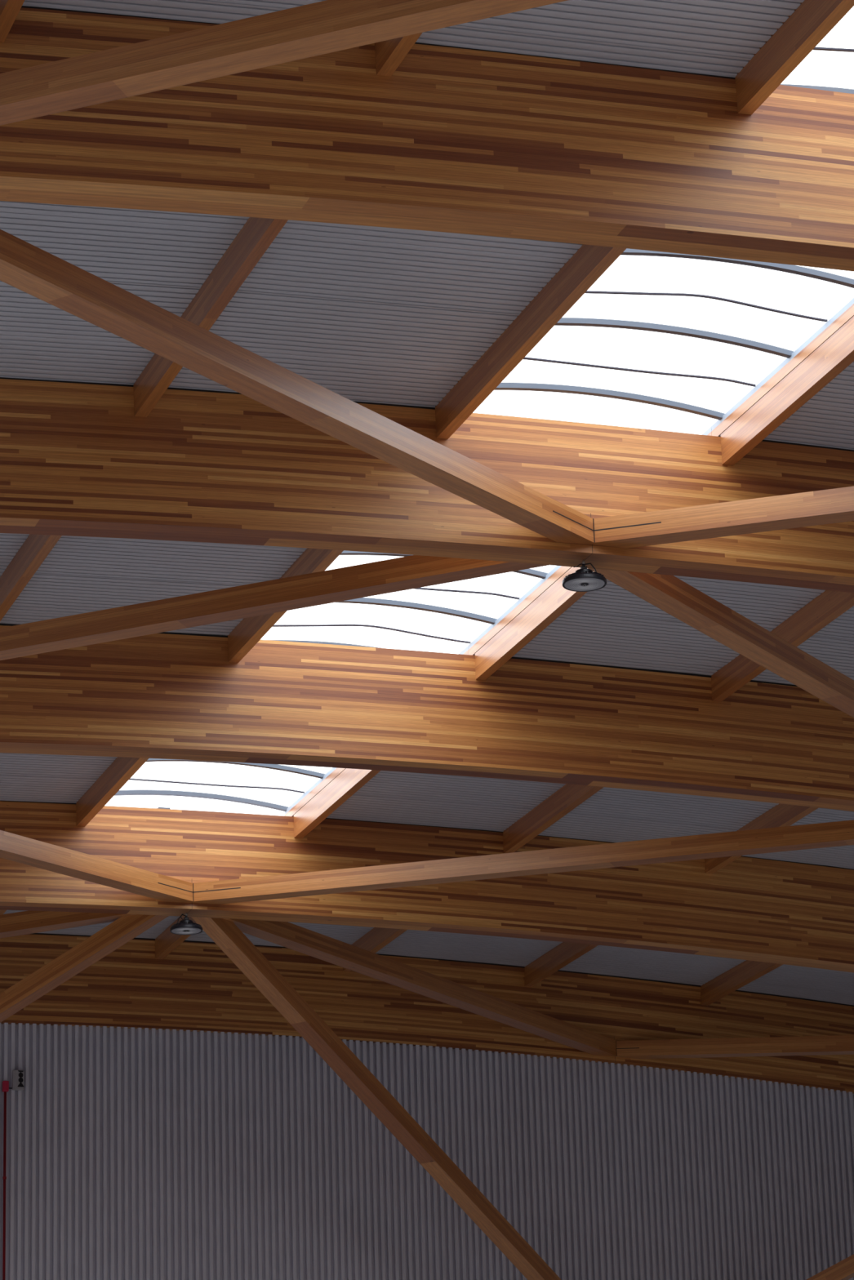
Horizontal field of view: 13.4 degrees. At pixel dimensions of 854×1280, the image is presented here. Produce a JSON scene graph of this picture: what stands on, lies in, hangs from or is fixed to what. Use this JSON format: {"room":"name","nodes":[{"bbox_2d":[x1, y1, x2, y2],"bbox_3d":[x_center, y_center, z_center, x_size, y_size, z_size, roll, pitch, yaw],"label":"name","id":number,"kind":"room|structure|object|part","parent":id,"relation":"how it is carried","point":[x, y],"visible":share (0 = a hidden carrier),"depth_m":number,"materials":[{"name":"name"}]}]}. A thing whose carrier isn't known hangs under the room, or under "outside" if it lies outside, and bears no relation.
{"room":"warehouse","nodes":[
{"label":"warehouse","id":0,"kind":"room"},
{"bbox_2d":[0,1022,853,1279],"bbox_3d":[-1.845,10.015,42.506,38.863,10.988,0.076,5,-19,-19],"label":"wall","id":1,"kind":"structure","parent":0,"point":[132,1153],"depth_m":44.22,"materials":[{"name":"grey metal"}]},
{"bbox_2d":[2,1080,8,1279],"bbox_3d":[-4.835,10.093,41.307,0.072,10.265,0.064,5,-19,-19],"label":"conduit","id":2,"kind":"object","parent":1,"relation":"attached to","point":[5,1083],"visible":1,"depth_m":42.58,"materials":[{"name":"metal"}]},
{"bbox_2d":[8,1070,24,1090],"bbox_3d":[-4.866,5.213,42.950,0.179,0.230,0.086,5,-19,-19],"label":"electrical box","id":3,"kind":"object","parent":1,"relation":"attached to","point":[18,1076],"depth_m":42.93,"materials":[{"name":"white plastic"}]},
{"bbox_2d":[0,933,853,1093],"bbox_3d":[-2.033,5.330,44.188,39.000,3.250,0.336,5,-19,-19],"label":"beam","id":4,"kind":"structure","parent":1,"relation":"on","point":[197,986],"depth_m":44.96,"materials":[{"name":"brown wood"}]},
{"bbox_2d":[342,927,407,971],"bbox_3d":[-0.113,3.149,42.444,0.100,0.256,5.379,5,-19,-19],"label":"purlin","id":5,"kind":"structure","parent":4,"relation":"attached to","point":[377,938],"depth_m":43.67,"materials":[{"name":"brown wood"}]},
{"bbox_2d":[223,918,616,1056],"bbox_3d":[-0.115,3.966,42.163,0.217,0.384,8.918,-13,-21,30],"label":"diagonal brace","id":6,"kind":"object","parent":4,"relation":"attached to","point":[285,934],"visible":0.75,"depth_m":42.17,"materials":[{"name":"brown wood"}]},
{"bbox_2d":[615,1035,853,1058],"bbox_3d":[6.618,4.915,44.309,8.918,0.859,0.218,-8,-19,17],"label":"diagonal brace","id":7,"kind":"object","parent":4,"relation":"attached to","point":[841,1044],"visible":1,"depth_m":45.15,"materials":[{"name":"wood"}]},
{"bbox_2d":[0,0,853,1004],"bbox_3d":[5.132,-2.022,24.824,39.000,1.990,44.144,5,-19,-19],"label":"ceiling","id":8,"kind":"structure","parent":0,"point":[359,313],"depth_m":26.88,"materials":[{"name":"grey metal"}]},
{"bbox_2d":[0,909,6,915],"bbox_3d":[-4.641,2.768,40.913,0.098,0.256,5.379,5,-19,-19],"label":"roof purlin","id":9,"kind":"structure","parent":8,"relation":"attached to","point":[2,912],"depth_m":41.53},
{"bbox_2d":[0,533,62,621],"bbox_3d":[-3.145,-0.862,29.886,0.103,0.258,5.398,5,-19,-19],"label":"purlin","id":10,"kind":"structure","parent":8,"relation":"attached to","point":[35,549],"depth_m":30.47,"materials":[{"name":"brown wood"}]},
{"bbox_2d":[75,756,148,826],"bbox_3d":[-2.764,1.014,35.798,0.098,0.256,5.398,5,-19,-19],"label":"purlin","id":11,"kind":"structure","parent":8,"relation":"attached to","point":[122,770],"depth_m":37.11,"materials":[{"name":"brown wood"}]},
{"bbox_2d":[97,640,468,816],"bbox_3d":[-1.668,0.878,36.340,2.494,0.284,5.898,5,-19,-19],"label":"skylight","id":12,"kind":"object","parent":11,"relation":"on","point":[326,779],"visible":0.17,"depth_m":38.44,"materials":[{"name":"metal"}]},
{"bbox_3d":[-0.534,0.976,36.723,0.092,0.045,5.898,5,-19,-19],"label":"edge rail","id":13,"kind":"part","parent":12,"relation":"part of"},
{"bbox_2d":[155,916,197,959],"bbox_3d":[-2.378,2.935,41.686,0.095,0.254,5.379,5,-19,-19],"label":"purlin","id":14,"kind":"structure","parent":8,"relation":"attached to","point":[166,942],"depth_m":43.58,"materials":[{"name":"brown wood"}]},
{"bbox_2d":[133,217,288,417],"bbox_3d":[-1.265,-2.619,24.762,0.103,0.258,5.398,5,-19,-19],"label":"purlin","id":15,"kind":"structure","parent":8,"relation":"attached to","point":[256,235],"depth_m":25.20,"materials":[{"name":"brown wood"}]},
{"bbox_2d":[0,5,853,271],"bbox_3d":[5.482,-1.694,23.714,39.000,3.237,0.335,5,-19,-19],"label":"beam","id":16,"kind":"structure","parent":8,"relation":"attached to","point":[457,140],"depth_m":22.06,"materials":[{"name":"brown wood"}]},
{"bbox_2d":[0,0,24,42],"bbox_3d":[-1.645,-4.448,18.834,0.108,0.260,5.398,5,-19,-19],"label":"purlin","id":17,"kind":"structure","parent":16,"relation":"attached to","point":[9,9],"depth_m":20.91,"materials":[{"name":"brown wood"}]},
{"bbox_2d":[0,0,567,125],"bbox_3d":[0.685,-3.549,19.381,8.929,0.488,0.217,-8,-19,17],"label":"diagonal brace","id":18,"kind":"object","parent":16,"relation":"attached to","point":[327,26],"visible":1,"depth_m":19.85,"materials":[{"name":"brown wood"}]},
{"bbox_2d":[374,32,422,75],"bbox_3d":[0.616,-4.375,19.639,0.103,0.258,5.398,5,-19,-19],"label":"purlin","id":19,"kind":"structure","parent":16,"relation":"attached to","point":[389,54],"depth_m":21.82,"materials":[{"name":"brown wood"}]},
{"bbox_2d":[734,0,853,115],"bbox_3d":[2.877,-4.255,20.428,0.098,0.256,5.398,5,-19,-19],"label":"purlin","id":20,"kind":"structure","parent":16,"relation":"attached to","point":[812,20],"depth_m":22.18,"materials":[{"name":"brown wood"}]},
{"bbox_2d":[737,2,853,73],"bbox_3d":[3.973,-4.391,20.970,2.494,0.283,5.563,5,-19,-19],"label":"skylight","id":21,"kind":"object","parent":20,"relation":"on","point":[815,48],"visible":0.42,"depth_m":22.94,"materials":[{"name":"metal"}]},
{"bbox_2d":[0,377,853,592],"bbox_3d":[3.602,0.062,28.837,39.000,3.237,0.336,5,-19,-19],"label":"beam","id":22,"kind":"structure","parent":8,"relation":"attached to","point":[77,460],"depth_m":27.57,"materials":[{"name":"brown wood"}]},
{"bbox_2d":[0,229,594,544],"bbox_3d":[-1.195,-1.793,24.505,0.218,0.488,8.929,-13,-21,30],"label":"diagonal brace","id":23,"kind":"object","parent":22,"relation":"attached to","point":[24,266],"visible":1,"depth_m":24.63,"materials":[{"name":"wood"}]},
{"bbox_2d":[435,244,626,439],"bbox_3d":[0.997,-2.498,25.551,0.098,0.256,5.398,5,-19,-19],"label":"purlin","id":24,"kind":"structure","parent":22,"relation":"attached to","point":[588,263],"depth_m":26.26,"materials":[{"name":"brown wood"}]},
{"bbox_2d":[435,84,853,436],"bbox_3d":[2.120,-2.660,26.019,2.494,0.283,5.730,5,-19,-19],"label":"skylight","id":25,"kind":"object","parent":24,"relation":"on","point":[794,358],"visible":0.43,"depth_m":27.41,"materials":[{"name":"metal"}]},
{"bbox_3d":[3.254,-2.562,26.401,0.092,0.045,5.730,5,-19,-19],"label":"edge rail","id":26,"kind":"part","parent":25,"relation":"part of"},
{"bbox_2d":[562,560,606,591],"bbox_3d":[1.219,-0.522,28.163,0.345,0.209,0.345,5,-19,-19],"label":"lamp","id":27,"kind":"object","parent":22,"relation":"hanging from","point":[584,580],"visible":1,"depth_m":28.10,"materials":[{"name":"metal"}]},
{"bbox_2d":[592,486,853,548],"bbox_3d":[5.523,-1.300,26.801,8.929,0.384,0.218,-8,-19,17],"label":"diagonal brace","id":28,"kind":"object","parent":22,"relation":"attached to","point":[835,505],"visible":1,"depth_m":27.76,"materials":[{"name":"wood"}]},
{"bbox_2d":[0,623,853,811],"bbox_3d":[1.721,1.818,33.961,39.000,3.237,0.335,5,-19,-19],"label":"beam","id":29,"kind":"structure","parent":8,"relation":"attached to","point":[163,695],"depth_m":33.55,"materials":[{"name":"brown wood"}]},
{"bbox_2d":[0,555,548,660],"bbox_3d":[-3.076,-0.037,29.628,8.929,0.488,0.217,-8,-19,17],"label":"diagonal brace","id":30,"kind":"object","parent":29,"relation":"attached to","point":[413,571],"visible":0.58,"depth_m":29.05,"materials":[{"name":"brown wood"}]},
{"bbox_2d":[227,548,343,662],"bbox_3d":[-0.883,-0.742,30.675,0.098,0.256,5.398,5,-19,-19],"label":"purlin","id":31,"kind":"structure","parent":29,"relation":"attached to","point":[250,630],"depth_m":32.08,"materials":[{"name":"brown wood"}]},
{"bbox_2d":[226,426,711,655],"bbox_3d":[0.240,-0.903,31.142,2.494,0.284,5.730,5,-19,-19],"label":"skylight","id":32,"kind":"object","parent":31,"relation":"on","point":[547,580],"visible":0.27,"depth_m":33.12,"materials":[{"name":"metal"}]},
{"bbox_3d":[1.374,-0.806,31.525,0.092,0.045,5.730,5,-19,-19],"label":"edge rail","id":33,"kind":"part","parent":32,"relation":"part of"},
{"bbox_2d":[587,568,853,717],"bbox_3d":[3.643,0.456,31.925,0.217,0.384,8.929,-13,-21,30],"label":"diagonal brace","id":34,"kind":"object","parent":29,"relation":"attached to","point":[670,594],"visible":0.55,"depth_m":30.28,"materials":[{"name":"brown wood"}]},
{"bbox_2d":[711,590,853,702],"bbox_3d":[3.645,-0.360,32.206,0.100,0.256,5.398,5,-19,-19],"label":"purlin","id":35,"kind":"structure","parent":29,"relation":"attached to","point":[824,608],"depth_m":32.92,"materials":[{"name":"brown wood"}]},
{"bbox_2d":[0,800,853,972],"bbox_3d":[-0.159,3.574,39.084,39.000,3.237,0.336,5,-19,-19],"label":"beam","id":36,"kind":"structure","parent":8,"relation":"attached to","point":[751,908],"depth_m":39.38,"materials":[{"name":"brown wood"}]},
{"bbox_2d":[0,910,136,937],"bbox_3d":[-6.833,3.473,39.867,8.918,0.488,0.217,-8,-19,17],"label":"diagonal brace","id":37,"kind":"object","parent":36,"relation":"attached to","point":[24,922],"visible":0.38,"depth_m":38.94,"materials":[{"name":"brown wood"}]},
{"bbox_2d":[0,914,168,1022],"bbox_3d":[-6.745,5.331,39.196,8.553,4.457,0.217,-7,-19,16],"label":"strut","id":38,"kind":"object","parent":36,"relation":"attached to","point":[123,930],"visible":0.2,"depth_m":38.77,"materials":[{"name":"brown wood"}]},
{"bbox_2d":[0,830,193,902],"bbox_3d":[-4.955,1.719,34.751,0.218,0.488,8.929,-13,-21,30],"label":"diagonal brace","id":39,"kind":"object","parent":36,"relation":"attached to","point":[14,847],"visible":1,"depth_m":36.94,"materials":[{"name":"wood"}]},
{"bbox_2d":[169,912,202,934],"bbox_3d":[-2.549,2.990,38.407,0.345,0.209,0.345,5,-19,-19],"label":"lamp","id":40,"kind":"object","parent":36,"relation":"hanging from","point":[185,926],"visible":1,"depth_m":38.34,"materials":[{"name":"metal"}]},
{"bbox_2d":[293,768,380,838],"bbox_3d":[-0.500,1.181,36.571,0.095,0.254,5.398,5,-19,-19],"label":"purlin","id":41,"kind":"structure","parent":36,"relation":"attached to","point":[348,781],"depth_m":37.87,"materials":[{"name":"brown wood"}]},
{"bbox_2d":[191,916,560,1279],"bbox_3d":[0.012,5.877,41.489,0.217,4.457,8.553,-14,-22,32],"label":"strut","id":42,"kind":"object","parent":36,"relation":"attached to","point":[224,933],"visible":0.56,"depth_m":40.75,"materials":[{"name":"brown wood"}]},
{"bbox_2d":[192,819,853,904],"bbox_3d":[1.762,2.212,37.048,8.929,0.384,0.218,-8,-19,17],"label":"diagonal brace","id":43,"kind":"object","parent":36,"relation":"attached to","point":[837,833],"visible":1,"depth_m":37.20,"materials":[{"name":"wood"}]},
{"bbox_2d":[502,783,603,853],"bbox_3d":[1.764,1.396,37.329,0.100,0.256,5.398,5,-19,-19],"label":"purlin","id":44,"kind":"structure","parent":36,"relation":"attached to","point":[566,798],"depth_m":38.59,"materials":[{"name":"brown wood"}]},
{"bbox_2d":[704,803,818,873],"bbox_3d":[4.031,1.658,38.071,0.104,0.258,5.398,5,-19,-19],"label":"purlin","id":45,"kind":"structure","parent":36,"relation":"attached to","point":[780,815],"depth_m":38.87,"materials":[{"name":"brown wood"}]},
{"bbox_2d":[475,566,593,679],"bbox_3d":[1.380,-0.575,31.448,0.095,0.254,5.398,5,-19,-19],"label":"purlin","id":46,"kind":"structure","parent":8,"relation":"attached to","point":[556,599],"depth_m":32.70,"materials":[{"name":"brown wood"}]},
{"bbox_2d":[524,942,597,986],"bbox_3d":[2.153,3.411,43.186,0.104,0.258,5.379,5,-19,-19],"label":"purlin","id":47,"kind":"structure","parent":8,"relation":"attached to","point":[565,953],"depth_m":44.69,"materials":[{"name":"brown wood"}]},
{"bbox_2d":[700,960,782,1005],"bbox_3d":[4.421,3.720,43.913,0.109,0.260,5.379,5,-19,-19],"label":"purlin","id":48,"kind":"structure","parent":8,"relation":"attached to","point":[745,972],"depth_m":45.38,"materials":[{"name":"brown wood"}]},
{"bbox_2d":[720,315,853,466],"bbox_3d":[3.260,-2.331,26.325,0.095,0.254,5.398,5,-19,-19],"label":"purlin","id":49,"kind":"structure","parent":8,"relation":"attached to","point":[836,353],"depth_m":27.58,"materials":[{"name":"brown wood"}]},
{"bbox_2d":[805,1253,853,1279],"bbox_3d":[6.709,6.681,43.618,8.590,3.981,0.217,-6,-19,14],"label":"strut","id":50,"kind":"object","parent":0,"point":[843,1269],"visible":1,"depth_m":43.70,"materials":[{"name":"brown wood"}]}
]}

